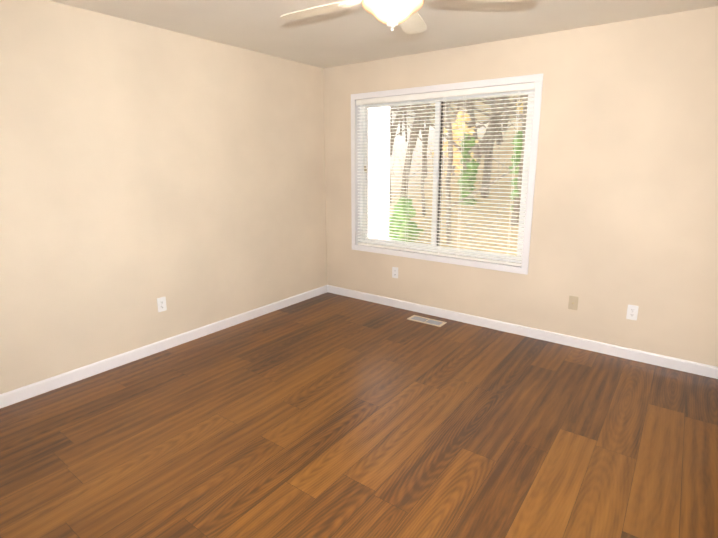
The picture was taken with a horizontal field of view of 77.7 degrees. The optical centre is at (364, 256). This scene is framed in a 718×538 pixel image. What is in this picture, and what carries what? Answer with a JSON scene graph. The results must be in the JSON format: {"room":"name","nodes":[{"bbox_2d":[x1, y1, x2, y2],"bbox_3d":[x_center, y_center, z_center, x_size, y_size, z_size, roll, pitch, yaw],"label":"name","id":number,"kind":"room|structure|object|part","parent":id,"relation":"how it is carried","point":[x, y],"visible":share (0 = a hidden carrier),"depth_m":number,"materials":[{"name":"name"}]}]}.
{"room":"empty bedroom","nodes":[
{"label":"empty bedroom","id":0,"kind":"room"},
{"bbox_2d":[0,0,326,393],"bbox_3d":[-1.676,-0.449,3.387,0.140,2.440,4.300,9,15,35],"label":"wall","id":1,"kind":"structure","parent":0,"point":[143,167],"depth_m":3.27,"materials":[{"name":"paint"}]},
{"bbox_2d":[157,297,166,311],"bbox_3d":[-1.609,0.381,3.531,0.008,0.114,0.070,9,15,35],"label":"electrical outlet","id":2,"kind":"object","parent":1,"relation":"attached to","point":[161,303],"visible":1,"depth_m":3.53,"materials":[{"name":"white plastic"}]},
{"bbox_2d":[0,285,327,408],"bbox_3d":[-1.614,0.712,3.590,0.013,0.085,4.020,9,15,35],"label":"baseboard","id":3,"kind":"structure","parent":1,"relation":"attached to","point":[43,386],"depth_m":3.42,"materials":[{"name":"white wood"}]},
{"bbox_2d":[0,292,717,537],"bbox_3d":[-0.140,1.026,2.561,3.940,0.100,4.300,9,15,35],"label":"floor","id":4,"kind":"structure","parent":0,"point":[328,415],"depth_m":2.43,"materials":[{"name":"laminate"}]},
{"bbox_2d":[407,315,446,326],"bbox_3d":[0.586,0.619,4.241,0.355,0.016,0.140,9,15,35],"label":"floor vent","id":5,"kind":"object","parent":4,"relation":"in","point":[429,321],"visible":1,"depth_m":4.24,"materials":[{"name":"beige metal"}]},
{"bbox_2d":[49,0,717,67],"bbox_3d":[-0.140,-1.457,2.029,3.940,0.100,4.300,9,15,35],"label":"ceiling","id":6,"kind":"structure","parent":0,"point":[358,33],"depth_m":3.10,"materials":[{"name":"paint"}]},
{"bbox_2d":[281,0,527,33],"bbox_3d":[0.082,-1.248,2.115,1.290,0.346,1.336,9,15,35],"label":"ceiling fan","id":7,"kind":"object","parent":6,"relation":"hanging from","point":[403,14],"visible":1,"depth_m":2.12,"materials":[{"name":"plastic"}]},
{"bbox_3d":[-0.250,-1.290,2.337,0.486,0.022,0.141,9,15,35],"label":"blade","id":8,"kind":"part","parent":7,"relation":"part of","materials":[{"name":"white wood"}]},
{"bbox_3d":[0.254,-1.328,2.515,0.250,0.022,0.474,9,15,35],"label":"blade","id":9,"kind":"part","parent":7,"relation":"part of","materials":[{"name":"white wood"}]},
{"bbox_3d":[0.578,-1.240,2.105,0.423,0.022,0.358,9,15,35],"label":"blade","id":10,"kind":"part","parent":7,"relation":"part of","materials":[{"name":"white wood"}]},
{"bbox_2d":[323,6,717,366],"bbox_3d":[1.084,-0.568,3.939,3.660,2.440,0.140,9,15,35],"label":"wall","id":11,"kind":"structure","parent":0,"point":[625,209],"depth_m":3.35,"materials":[{"name":"paint"}]},
{"bbox_2d":[392,267,397,277],"bbox_3d":[0.310,0.167,4.579,0.070,0.114,0.008,9,15,35],"label":"outlet","id":12,"kind":"object","parent":11,"relation":"attached to","point":[394,272],"visible":1,"depth_m":4.58,"materials":[{"name":"white plastic"}]},
{"bbox_2d":[351,73,542,274],"bbox_3d":[0.655,-0.755,4.200,1.880,1.604,0.139,9,15,35],"label":"window","id":13,"kind":"structure","parent":11,"relation":"in","point":[537,79],"depth_m":4.03,"materials":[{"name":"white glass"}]},
{"bbox_3d":[0.356,-0.818,4.494,0.811,1.348,0.004,9,15,35],"label":"sash glass","id":14,"kind":"part","parent":13,"relation":"part of","materials":[{"name":"clear glass"}]},
{"bbox_3d":[0.643,-0.034,4.338,1.758,0.022,0.040,9,15,35],"label":"window blinds bottom rail","id":15,"kind":"part","parent":13,"relation":"part of","materials":[{"name":"white plastic"}]},
{"bbox_2d":[355,82,530,266],"bbox_3d":[0.642,-0.752,4.183,1.802,1.526,0.082,9,15,35],"label":"liner","id":16,"kind":"object","parent":13,"relation":"attached to","point":[357,125],"visible":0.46,"depth_m":4.64,"materials":[{"name":"white plastic"}]},
{"bbox_2d":[356,82,534,105],"bbox_3d":[0.639,-1.453,4.028,1.764,0.055,0.059,9,15,35],"label":"valance","id":17,"kind":"object","parent":16,"relation":"attached to","point":[481,90],"visible":0.88,"depth_m":3.91,"materials":[{"name":"white plastic"}]},
{"bbox_2d":[367,105,369,243],"bbox_3d":[0.038,-0.834,4.618,0.002,1.436,0.041,9,15,35],"label":"cord","id":18,"kind":"object","parent":17,"relation":"hanging from","point":[367,105],"depth_m":4.63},
{"bbox_2d":[405,107,409,247],"bbox_3d":[0.418,-0.776,4.347,0.002,1.436,0.041,9,15,35],"label":"cord","id":19,"kind":"object","parent":17,"relation":"hanging from","point":[409,107],"depth_m":4.36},
{"bbox_2d":[438,104,445,253],"bbox_3d":[0.716,-0.730,4.135,0.002,1.436,0.041,9,15,35],"label":"cord","id":20,"kind":"object","parent":17,"relation":"hanging from","point":[441,172],"depth_m":4.12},
{"bbox_2d":[457,97,465,254],"bbox_3d":[0.869,-0.707,4.026,0.002,1.436,0.041,9,15,35],"label":"cord","id":21,"kind":"object","parent":17,"relation":"hanging from","point":[465,97],"depth_m":4.00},
{"bbox_2d":[507,91,519,258],"bbox_3d":[1.249,-0.649,3.756,0.002,1.436,0.041,9,15,35],"label":"cord","id":22,"kind":"object","parent":17,"relation":"hanging from","point":[518,91],"depth_m":3.74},
{"bbox_2d":[357,92,534,260],"bbox_3d":[0.643,-0.740,4.187,1.758,1.373,0.036,9,15,35],"label":"window blind slats","id":23,"kind":"object","parent":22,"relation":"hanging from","point":[446,179],"visible":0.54,"depth_m":4.10,"materials":[{"name":"white plastic"}]},
{"bbox_2d":[360,90,534,262],"bbox_3d":[0.685,-0.764,4.241,1.802,1.526,0.065,9,15,35],"label":"window frame","id":24,"kind":"structure","parent":13,"relation":"attached to","point":[362,165],"depth_m":4.20,"materials":[{"name":"white plastic"}]},
{"bbox_3d":[0.362,-0.817,4.490,0.878,1.424,0.024,9,15,35],"label":"window sash","id":25,"kind":"part","parent":24,"relation":"part of","materials":[{"name":"white plastic"}]},
{"bbox_2d":[437,102,444,245],"bbox_3d":[0.715,-0.760,4.221,0.028,1.404,0.006,9,15,35],"label":"window mullion","id":26,"kind":"object","parent":24,"relation":"attached to","point":[440,162],"depth_m":4.21,"materials":[{"name":"white plastic"}]},
{"bbox_3d":[1.009,-0.711,3.993,0.878,1.424,0.024,9,15,35],"label":"window sash","id":27,"kind":"part","parent":24,"relation":"part of","materials":[{"name":"white plastic"}]},
{"bbox_3d":[1.012,-0.711,3.991,0.794,1.348,0.004,9,15,35],"label":"sash glass","id":28,"kind":"part","parent":13,"relation":"part of","materials":[{"name":"clear glass"}]},
{"bbox_2d":[327,285,717,378],"bbox_3d":[1.039,0.597,4.125,3.660,0.085,0.013,9,15,35],"label":"baseboard","id":29,"kind":"structure","parent":11,"relation":"attached to","point":[706,370],"depth_m":3.77,"materials":[{"name":"white wood"}]},
{"bbox_2d":[568,295,578,309],"bbox_3d":[1.682,0.377,3.599,0.070,0.114,0.016,9,15,35],"label":"outlet plate","id":30,"kind":"object","parent":11,"relation":"attached to","point":[573,303],"visible":1,"depth_m":3.60,"materials":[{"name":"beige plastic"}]},
{"bbox_2d":[626,305,638,320],"bbox_3d":[2.018,0.424,3.364,0.070,0.114,0.008,9,15,35],"label":"electrical outlet","id":31,"kind":"object","parent":11,"relation":"attached to","point":[632,312],"visible":1,"depth_m":3.36,"materials":[{"name":"white plastic"}]},
{"label":"outside","id":32,"kind":"structure","parent":0,"visible":0},
{"bbox_2d":[368,95,527,254],"bbox_3d":[-2.099,-12.092,15.827,50.000,24.000,21.552,9,15,35],"label":"scenery","id":33,"kind":"structure","parent":32,"point":[375,163],"depth_m":9.92,"materials":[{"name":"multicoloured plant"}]}
]}

